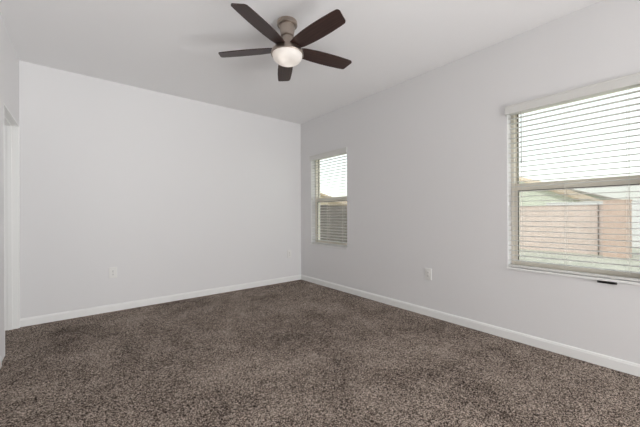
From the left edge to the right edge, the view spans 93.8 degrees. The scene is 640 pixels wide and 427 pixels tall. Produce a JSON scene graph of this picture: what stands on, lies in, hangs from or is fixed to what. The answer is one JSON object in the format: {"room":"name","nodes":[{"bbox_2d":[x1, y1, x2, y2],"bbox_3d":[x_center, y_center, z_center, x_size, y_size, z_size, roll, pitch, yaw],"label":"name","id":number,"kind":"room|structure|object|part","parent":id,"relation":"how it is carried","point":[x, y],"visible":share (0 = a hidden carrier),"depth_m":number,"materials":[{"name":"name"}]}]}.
{"room":"empty bedroom","nodes":[
{"label":"empty bedroom","id":0,"kind":"room"},
{"bbox_2d":[0,12,19,360],"bbox_3d":[-1.581,-0.220,1.112,0.120,2.740,4.954,0,0,-39],"label":"wall","id":1,"kind":"structure","parent":0,"point":[9,61],"depth_m":2.43,"materials":[{"name":"white paint"}]},
{"bbox_2d":[4,103,19,338],"bbox_3d":[-2.864,0.123,2.707,0.123,2.066,0.802,0,0,-39],"label":"trim","id":2,"kind":"structure","parent":1,"relation":"attached to","point":[11,127],"depth_m":3.00,"materials":[{"name":"white paint"}]},
{"bbox_2d":[19,61,300,318],"bbox_3d":[-2.433,-0.216,3.703,5.258,2.740,0.150,0,0,-39],"label":"wall","id":3,"kind":"structure","parent":0,"point":[176,194],"depth_m":3.77,"materials":[{"name":"white paint"}]},
{"bbox_2d":[109,267,116,277],"bbox_3d":[-2.467,0.693,3.568,0.080,0.128,0.012,0,0,-39],"label":"wall outlet","id":4,"kind":"object","parent":3,"relation":"attached to","point":[112,270],"visible":1,"depth_m":3.57,"materials":[{"name":"white plastic"}]},
{"bbox_2d":[20,275,300,326],"bbox_3d":[-1.704,1.109,4.181,3.532,0.085,0.013,0,0,-39],"label":"baseboard","id":5,"kind":"structure","parent":3,"relation":"attached to","point":[41,319],"depth_m":3.75,"materials":[{"name":"white paint"}]},
{"bbox_2d":[0,0,601,123],"bbox_3d":[0.385,-1.698,0.357,5.458,0.200,8.904,0,0,-39],"label":"ceiling","id":6,"kind":"structure","parent":0,"point":[171,47],"depth_m":2.74,"materials":[{"name":"white paint"}]},
{"bbox_2d":[218,3,351,80],"bbox_3d":[-0.241,-1.423,2.460,1.158,0.344,1.140,0,0,-39],"label":"ceiling fan","id":7,"kind":"object","parent":6,"relation":"hanging from","point":[287,52],"visible":1,"depth_m":2.40,"materials":[{"name":"brown wood"}]},
{"bbox_3d":[-0.613,-1.369,2.534,0.522,0.036,0.140,0,0,9],"label":"blade","id":8,"kind":"part","parent":7,"relation":"part of","materials":[{"name":"brown wood"}]},
{"bbox_3d":[-0.425,-1.370,2.173,0.140,0.036,0.522,0,0,27],"label":"blade","id":9,"kind":"part","parent":7,"relation":"part of","materials":[{"name":"brown wood"}]},
{"bbox_3d":[-0.328,-1.371,2.824,0.140,0.036,0.522,0,0,-9],"label":"blade","id":10,"kind":"part","parent":7,"relation":"part of","materials":[{"name":"brown wood"}]},
{"bbox_3d":[-0.271,-1.291,2.483,0.250,0.080,0.250,0,0,-39],"label":"globe","id":11,"kind":"part","parent":7,"relation":"part of","materials":[{"name":"white glass"}]},
{"bbox_3d":[-0.024,-1.372,2.240,0.522,0.036,0.140,0,0,45],"label":"blade","id":12,"kind":"part","parent":7,"relation":"part of","materials":[{"name":"brown wood"}]},
{"bbox_3d":[0.036,-1.372,2.642,0.522,0.036,0.140,0,0,-27],"label":"blade","id":13,"kind":"part","parent":7,"relation":"part of","materials":[{"name":"brown wood"}]},
{"bbox_2d":[0,280,639,426],"bbox_3d":[0.397,1.202,0.357,5.458,0.120,8.904,0,0,-39],"label":"floor","id":14,"kind":"structure","parent":0,"point":[297,353],"depth_m":2.18,"materials":[{"name":"carpet"}]},
{"bbox_2d":[301,0,639,363],"bbox_3d":[2.439,-0.236,2.006,0.200,2.740,8.904,0,0,-39],"label":"wall","id":15,"kind":"structure","parent":0,"point":[428,156],"depth_m":3.04,"materials":[{"name":"white paint"}]},
{"bbox_2d":[311,154,346,248],"bbox_3d":[0.184,-0.234,4.772,0.187,1.476,0.878,0,0,-39],"label":"window","id":16,"kind":"structure","parent":15,"relation":"in","point":[343,198],"depth_m":5.08,"materials":[{"name":"white plastic"}]},
{"bbox_3d":[0.224,-0.242,4.804,0.085,1.460,0.870,0,0,-39],"label":"frame","id":17,"kind":"part","parent":16,"relation":"part of","materials":[{"name":"white plastic"}]},
{"bbox_2d":[309,147,346,246],"bbox_3d":[0.137,-0.249,4.734,0.086,1.463,0.894,0,0,-39],"label":"window blind","id":18,"kind":"object","parent":16,"relation":"attached to","point":[341,151],"visible":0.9,"depth_m":4.72,"materials":[{"name":"white plastic"}]},
{"bbox_3d":[-0.059,-0.226,5.002,0.056,1.390,0.014,0,0,-39],"label":"ladder cord","id":19,"kind":"part","parent":18,"relation":"part of","materials":[{"name":"white fabric"}]},
{"bbox_3d":[0.152,0.473,4.744,0.052,0.018,0.858,0,0,-39],"label":"rail","id":20,"kind":"part","parent":18,"relation":"part of","materials":[{"name":"white plastic"}]},
{"bbox_3d":[0.154,0.495,4.745,0.102,0.018,0.878,0,0,-39],"label":"sill","id":21,"kind":"part","parent":16,"relation":"part of","materials":[{"name":"white paint"}]},
{"bbox_3d":[0.239,-0.580,4.817,0.030,0.732,0.818,0,0,-39],"label":"sash","id":22,"kind":"part","parent":16,"relation":"part of","materials":[{"name":"clear glass"}]},
{"bbox_3d":[0.214,0.095,4.795,0.036,0.746,0.818,0,0,-39],"label":"sash","id":23,"kind":"part","parent":16,"relation":"part of","materials":[{"name":"white plastic"}]},
{"bbox_2d":[425,268,431,279],"bbox_3d":[1.214,0.669,3.362,0.012,0.128,0.080,0,0,-39],"label":"wall outlet","id":24,"kind":"object","parent":15,"relation":"attached to","point":[428,272],"visible":1,"depth_m":3.35,"materials":[{"name":"white plastic"}]},
{"bbox_2d":[301,275,639,376],"bbox_3d":[1.220,1.097,3.356,0.013,0.085,4.942,0,0,-39],"label":"baseboard","id":25,"kind":"structure","parent":15,"relation":"attached to","point":[613,363],"depth_m":2.75,"materials":[{"name":"white paint"}]},
{"bbox_2d":[507,86,639,284],"bbox_3d":[2.057,-0.241,2.447,0.187,1.476,0.894,0,0,-39],"label":"window","id":26,"kind":"structure","parent":15,"relation":"in","point":[515,221],"depth_m":2.56,"materials":[{"name":"white plastic"}]},
{"bbox_2d":[505,72,639,281],"bbox_3d":[2.010,-0.257,2.409,0.086,1.463,0.910,0,0,-39],"label":"window blind","id":27,"kind":"object","parent":26,"relation":"attached to","point":[632,80],"visible":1,"depth_m":2.36,"materials":[{"name":"white plastic"}]},
{"bbox_3d":[1.787,-0.698,2.660,0.006,0.460,0.006,0,0,29],"label":"wand rod","id":28,"kind":"part","parent":27,"relation":"part of","materials":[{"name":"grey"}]},
{"bbox_3d":[1.810,-0.233,2.682,0.056,1.390,0.014,0,0,-39],"label":"ladder cord","id":29,"kind":"part","parent":27,"relation":"part of","materials":[{"name":"white fabric"}]},
{"bbox_3d":[2.001,-0.234,2.444,0.056,1.390,0.014,0,0,-39],"label":"ladder cord","id":30,"kind":"part","parent":27,"relation":"part of","materials":[{"name":"white fabric"}]},
{"bbox_3d":[2.025,0.466,2.419,0.052,0.018,0.874,0,0,-39],"label":"rail","id":31,"kind":"part","parent":27,"relation":"part of","materials":[{"name":"white plastic"}]},
{"bbox_3d":[2.226,-0.235,2.165,0.056,1.390,0.014,0,0,-39],"label":"ladder cord","id":32,"kind":"part","parent":27,"relation":"part of","materials":[{"name":"white fabric"}]},
{"bbox_3d":[2.027,0.488,2.421,0.102,0.018,0.894,0,0,-39],"label":"sill","id":33,"kind":"part","parent":26,"relation":"part of","materials":[{"name":"white paint"}]},
{"bbox_3d":[2.087,0.087,2.470,0.036,0.746,0.834,0,0,-39],"label":"sash","id":34,"kind":"part","parent":26,"relation":"part of","materials":[{"name":"white plastic"}]},
{"bbox_3d":[2.111,-0.588,2.492,0.030,0.732,0.834,0,0,-39],"label":"sash","id":35,"kind":"part","parent":26,"relation":"part of","materials":[{"name":"clear glass"}]},
{"bbox_2d":[597,280,616,284],"bbox_3d":[2.128,0.502,2.221,0.020,0.022,0.108,0,0,-39],"label":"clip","id":36,"kind":"object","parent":15,"relation":"attached to","point":[598,281],"visible":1,"depth_m":2.21,"materials":[{"name":"black plastic"}]},
{"label":"outside","id":37,"kind":"structure","parent":0,"visible":0},
{"bbox_2d":[520,248,639,271],"bbox_3d":[5.414,1.422,17.197,90.000,0.300,100.000,0,0,-39],"label":"ground","id":38,"kind":"structure","parent":37,"point":[634,250],"depth_m":8.26,"materials":[{"name":"grey concrete"}]},
{"bbox_2d":[320,192,330,204],"bbox_3d":[-6.263,-0.725,27.060,11.080,4.090,11.000,0,0,-39],"label":"house","id":39,"kind":"structure","parent":38,"relation":"on","point":[321,194],"depth_m":25.79,"materials":[{"name":"beige paint"}]},
{"bbox_2d":[320,205,346,241],"bbox_3d":[-3.023,0.481,8.992,18.610,1.650,0.240,0,0,-39],"label":"fence","id":40,"kind":"object","parent":38,"relation":"on","point":[338,212],"visible":0.02,"depth_m":11.76,"materials":[{"name":"grey wood"}]},
{"bbox_2d":[329,201,346,205],"bbox_3d":[4.715,-0.340,37.185,11.000,3.230,9.080,0,0,-39],"label":"house","id":41,"kind":"structure","parent":38,"relation":"on","point":[343,203],"depth_m":32.26,"materials":[{"name":"beige paint"}]},
{"bbox_2d":[519,177,601,205],"bbox_3d":[21.256,-1.288,30.994,13.000,4.990,11.080,0,0,-39],"label":"house","id":42,"kind":"structure","parent":38,"relation":"on","point":[530,200],"depth_m":25.20,"materials":[{"name":"white paint"}]},
{"bbox_2d":[520,205,602,254],"bbox_3d":[6.517,0.482,12.157,0.240,1.570,7.360,0,0,-39],"label":"fence","id":43,"kind":"object","parent":38,"relation":"on","point":[530,210],"visible":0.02,"depth_m":10.04,"materials":[{"name":"beige wood"}]},
{"bbox_2d":[547,200,639,246],"bbox_3d":[13.794,0.352,8.542,0.240,1.770,12.040,0,0,-39],"label":"wall","id":44,"kind":"structure","parent":38,"relation":"on","point":[634,206],"depth_m":11.07,"materials":[{"name":"white paint"}]},
{"bbox_2d":[568,189,621,199],"bbox_3d":[32.799,-1.181,39.779,12.000,4.680,11.280,0,0,-39],"label":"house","id":45,"kind":"structure","parent":38,"relation":"on","point":[578,191],"depth_m":33.51,"materials":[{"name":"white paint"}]},
{"bbox_2d":[598,205,598,254],"bbox_3d":[8.598,0.459,9.255,0.046,1.600,0.046,0,0,-39],"label":"metal pole","id":46,"kind":"object","parent":38,"relation":"on","point":[598,205],"visible":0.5,"depth_m":9.24,"materials":[{"name":"grey metal"}]},
{"bbox_2d":[602,199,632,257],"bbox_3d":[8.845,0.413,8.908,0.490,1.690,0.600,0,0,-39],"label":"gate pillar","id":47,"kind":"structure","parent":38,"relation":"on","point":[625,206],"depth_m":8.76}
]}

